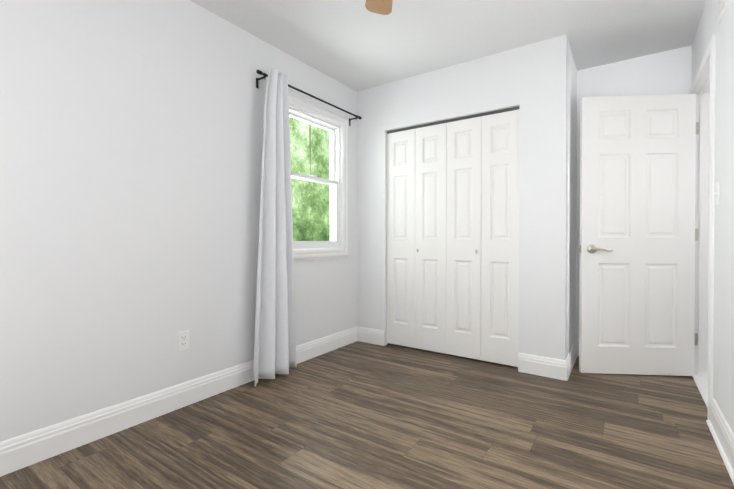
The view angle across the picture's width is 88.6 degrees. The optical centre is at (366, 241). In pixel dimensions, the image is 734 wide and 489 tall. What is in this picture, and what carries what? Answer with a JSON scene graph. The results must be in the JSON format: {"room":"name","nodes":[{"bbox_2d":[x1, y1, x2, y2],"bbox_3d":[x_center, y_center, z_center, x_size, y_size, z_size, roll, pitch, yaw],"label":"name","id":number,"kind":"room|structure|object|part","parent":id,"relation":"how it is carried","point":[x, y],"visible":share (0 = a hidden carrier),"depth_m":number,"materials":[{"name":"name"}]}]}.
{"room":"empty bedroom","nodes":[
{"label":"empty bedroom","id":0,"kind":"room"},
{"bbox_2d":[0,0,356,441],"bbox_3d":[-0.920,-0.240,2.624,0.140,2.440,4.340,0,1,35],"label":"wall","id":1,"kind":"structure","parent":0,"point":[131,140],"depth_m":2.01,"materials":[{"name":"white paint"}]},
{"bbox_2d":[0,326,359,476],"bbox_3d":[-1.055,0.913,2.300,0.016,0.140,3.400,0,1,35],"label":"baseboard","id":2,"kind":"structure","parent":1,"relation":"attached to","point":[27,449],"depth_m":2.00,"materials":[{"name":"white paint"}]},
{"bbox_2d":[177,330,188,351],"bbox_3d":[-1.095,0.593,2.248,0.006,0.117,0.072,0,1,35],"label":"electrical outlet plate","id":3,"kind":"object","parent":1,"relation":"attached to","point":[182,340],"visible":1,"depth_m":2.24,"materials":[{"name":"white plastic"}]},
{"bbox_2d":[253,66,361,385],"bbox_3d":[-0.423,-0.136,3.045,0.200,2.158,1.330,0,1,35],"label":"curtain","id":4,"kind":"object","parent":1,"relation":"attached to","point":[275,343],"visible":1,"depth_m":2.68,"materials":[{"name":"white fabric"}]},
{"bbox_3d":[-0.662,-0.134,2.658,0.154,2.158,0.423,0,1,35],"label":"curtain panel","id":5,"kind":"part","parent":4,"relation":"part of","materials":[{"name":"fabric"}]},
{"bbox_3d":[-0.435,-1.142,3.109,0.098,0.088,1.226,0,1,35],"label":"curtain rod","id":6,"kind":"part","parent":4,"relation":"part of","materials":[{"name":"black metal"}]},
{"bbox_2d":[288,92,348,260],"bbox_3d":[-0.460,-0.504,3.237,0.130,1.320,0.865,0,1,35],"label":"window","id":7,"kind":"structure","parent":1,"relation":"in","point":[316,110],"depth_m":3.44,"materials":[{"name":"white paint"}]},
{"bbox_3d":[-0.474,-0.504,3.246,0.095,1.120,0.665,0,1,35],"label":"window sash unit","id":8,"kind":"part","parent":7,"relation":"part of","materials":[{"name":"white plastic"}]},
{"bbox_2d":[0,341,733,488],"bbox_3d":[0.783,1.036,1.810,4.800,0.100,4.920,0,1,35],"label":"floor","id":9,"kind":"structure","parent":0,"point":[359,415],"depth_m":1.91,"materials":[{"name":"wood"}]},
{"bbox_2d":[190,0,706,91],"bbox_3d":[0.783,-1.503,1.791,4.800,0.100,4.920,0,1,35],"label":"ceiling","id":10,"kind":"structure","parent":0,"point":[356,45],"depth_m":2.59,"materials":[{"name":"white paint"}]},
{"bbox_2d":[365,0,392,14],"bbox_3d":[0.057,-1.231,1.317,1.160,0.436,1.112,0,1,35],"label":"fan","id":11,"kind":"object","parent":10,"relation":"hanging from","point":[383,7],"visible":1,"depth_m":1.89,"materials":[{"name":"brown"}]},
{"bbox_2d":[357,34,567,359],"bbox_3d":[0.683,-0.244,3.218,1.823,2.440,0.100,0,1,35],"label":"wall","id":12,"kind":"structure","parent":0,"point":[530,81],"depth_m":2.83,"materials":[{"name":"white paint"}]},
{"bbox_2d":[360,327,384,345],"bbox_3d":[0.044,0.903,3.598,0.290,0.140,0.016,0,1,35],"label":"baseboard","id":13,"kind":"structure","parent":12,"relation":"attached to","point":[368,335],"depth_m":3.58,"materials":[{"name":"white paint"}]},
{"bbox_2d":[387,106,518,368],"bbox_3d":[0.677,-0.029,3.205,1.186,2.009,0.056,0,1,35],"label":"bifold closet door","id":14,"kind":"structure","parent":12,"relation":"in","point":[452,236],"depth_m":3.16,"materials":[{"name":"white paint"}]},
{"bbox_2d":[518,353,563,379],"bbox_3d":[1.262,0.909,2.757,0.290,0.140,0.016,0,1,35],"label":"baseboard","id":15,"kind":"structure","parent":12,"relation":"attached to","point":[527,363],"depth_m":2.74,"materials":[{"name":"white paint"}]},
{"bbox_2d":[567,41,576,355],"bbox_3d":[1.591,-0.242,3.017,0.100,2.440,0.600,0,1,35],"label":"wall","id":16,"kind":"structure","parent":0,"point":[572,206],"depth_m":2.96,"materials":[{"name":"white paint"}]},
{"bbox_2d":[564,339,578,380],"bbox_3d":[1.600,0.908,2.936,0.016,0.140,0.696,0,1,35],"label":"baseboard","id":17,"kind":"structure","parent":16,"relation":"attached to","point":[573,354],"depth_m":2.84,"materials":[{"name":"white paint"}]},
{"bbox_2d":[576,45,691,338],"bbox_3d":[1.394,-0.247,3.590,2.570,2.440,0.120,0,1,35],"label":"wall","id":18,"kind":"structure","parent":0,"point":[668,72],"depth_m":3.01,"materials":[{"name":"white paint"}]},
{"bbox_2d":[691,0,733,433],"bbox_3d":[1.302,-0.228,1.090,0.120,2.440,4.340,0,1,35],"label":"wall","id":19,"kind":"structure","parent":0,"point":[709,26],"depth_m":1.85,"materials":[{"name":"white paint"}]},
{"bbox_2d":[579,94,698,375],"bbox_3d":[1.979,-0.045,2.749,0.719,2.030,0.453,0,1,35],"label":"entry door","id":20,"kind":"structure","parent":19,"relation":"in","point":[638,234],"depth_m":2.74,"materials":[{"name":"white paint"}]},
{"bbox_2d":[689,34,715,419],"bbox_3d":[2.198,-0.072,2.389,0.156,2.108,0.916,0,1,35],"label":"door frame","id":21,"kind":"structure","parent":19,"relation":"attached to","point":[702,88],"depth_m":2.70,"materials":[{"name":"white paint"}]},
{"bbox_2d":[714,182,718,204],"bbox_3d":[1.828,-0.250,1.972,0.016,0.117,0.072,0,1,35],"label":"light switch","id":22,"kind":"object","parent":19,"relation":"attached to","point":[717,195],"visible":0.98,"depth_m":1.95,"materials":[{"name":"white plastic"}]},
{"bbox_2d":[706,397,733,484],"bbox_3d":[0.971,0.924,0.752,0.030,0.140,3.154,0,1,35],"label":"baseboard","id":23,"kind":"structure","parent":19,"relation":"attached to","point":[723,436],"depth_m":1.77,"materials":[{"name":"white paint"}]},
{"bbox_2d":[717,0,729,23],"bbox_3d":[1.730,-1.214,1.820,0.012,0.180,0.300,0,1,35],"label":"air vent","id":24,"kind":"object","parent":19,"relation":"in","point":[722,5],"visible":1,"depth_m":1.87,"materials":[{"name":"white plastic"}]},
{"label":"outside","id":25,"kind":"structure","parent":0,"visible":0},
{"bbox_2d":[289,117,329,240],"bbox_3d":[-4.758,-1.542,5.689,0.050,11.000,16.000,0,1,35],"label":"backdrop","id":26,"kind":"structure","parent":25,"point":[306,191],"depth_m":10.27,"materials":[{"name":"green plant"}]}
]}

